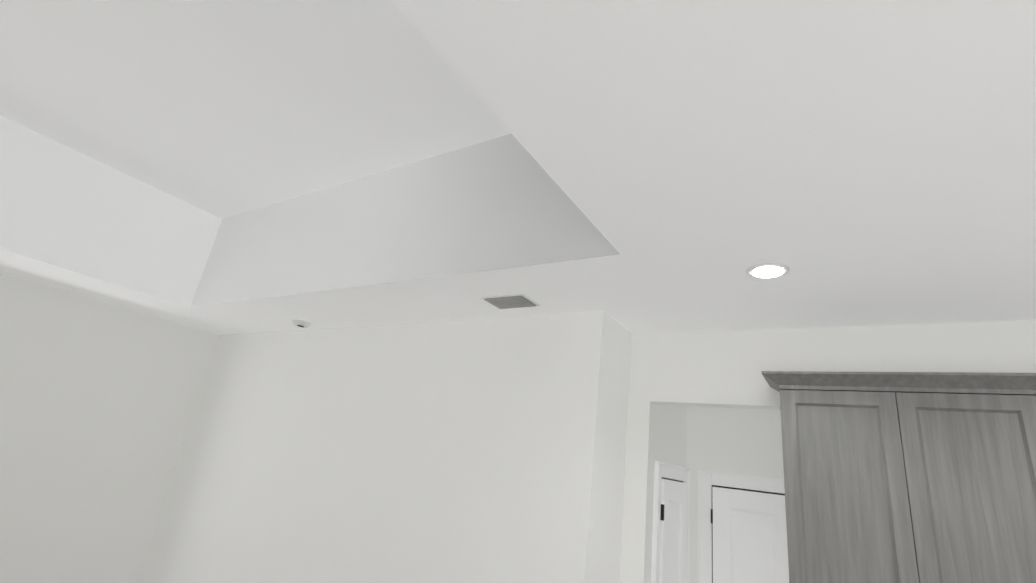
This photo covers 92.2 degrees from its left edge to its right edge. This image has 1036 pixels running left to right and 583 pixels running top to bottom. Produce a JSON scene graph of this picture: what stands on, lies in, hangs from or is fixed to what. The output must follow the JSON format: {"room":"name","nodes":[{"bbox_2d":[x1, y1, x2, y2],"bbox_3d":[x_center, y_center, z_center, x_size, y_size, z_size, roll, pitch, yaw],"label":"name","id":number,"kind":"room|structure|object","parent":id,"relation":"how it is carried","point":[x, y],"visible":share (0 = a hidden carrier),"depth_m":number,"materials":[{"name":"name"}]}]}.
{"room":"kitchen","nodes":[
{"label":"kitchen","id":0,"kind":"room"},
{"bbox_2d":[0,273,1035,582],"bbox_3d":[-1.129,0.389,-0.017,9.490,2.900,9.090,-5,-23,32],"label":"wall","id":1,"kind":"structure","parent":0,"point":[138,447],"depth_m":3.56,"materials":[{"name":"paint"}]},
{"bbox_2d":[659,477,686,582],"bbox_3d":[0.956,2.204,2.988,0.114,2.026,0.568,-5,-23,32],"label":"hall door","id":2,"kind":"structure","parent":1,"relation":"in","point":[673,547],"depth_m":3.24,"materials":[{"name":"paint"}]},
{"bbox_2d":[651,461,784,582],"bbox_3d":[1.221,2.141,2.838,0.730,2.117,0.744,-5,-23,32],"label":"door frame","id":3,"kind":"structure","parent":1,"relation":"attached to","point":[707,480],"depth_m":3.40,"materials":[{"name":"paint"}]},
{"bbox_2d":[711,485,788,582],"bbox_3d":[1.440,2.281,3.023,0.518,2.026,0.113,-5,-23,32],"label":"hall door","id":4,"kind":"structure","parent":1,"relation":"in","point":[749,536],"depth_m":3.30,"materials":[{"name":"paint"}]},
{"bbox_2d":[773,371,1035,582],"bbox_3d":[1.741,0.974,2.172,0.999,1.142,0.287,-5,-23,32],"label":"upper cabinet","id":5,"kind":"object","parent":1,"relation":"attached to","point":[909,477],"depth_m":2.12,"materials":[{"name":"grey wood"}]},
{"bbox_2d":[0,0,1035,334],"bbox_3d":[-0.830,-1.405,0.616,9.600,0.950,9.300,-5,-23,32],"label":"ceiling","id":6,"kind":"structure","parent":0,"point":[256,166],"depth_m":2.37,"materials":[{"name":"paint"}]},
{"bbox_2d":[292,320,310,327],"bbox_3d":[-1.835,0.277,4.221,0.150,0.036,0.150,-5,-23,32],"label":"smoke detector","id":7,"kind":"object","parent":6,"relation":"attached to","point":[301,323],"visible":1,"depth_m":4.18,"materials":[{"name":"white plastic"}]},
{"bbox_2d":[481,294,539,308],"bbox_3d":[-0.045,0.066,2.992,0.300,0.016,0.200,-5,-23,32],"label":"ceiling vent","id":8,"kind":"object","parent":6,"relation":"in","point":[511,301],"visible":1,"depth_m":2.97,"materials":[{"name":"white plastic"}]},
{"bbox_2d":[746,263,789,278],"bbox_3d":[1.081,-0.086,2.159,0.170,0.009,0.170,-5,-23,32],"label":"recessed light","id":9,"kind":"object","parent":6,"relation":"in","point":[767,270],"visible":1,"depth_m":2.14,"materials":[{"name":"white plastic"}]}
]}

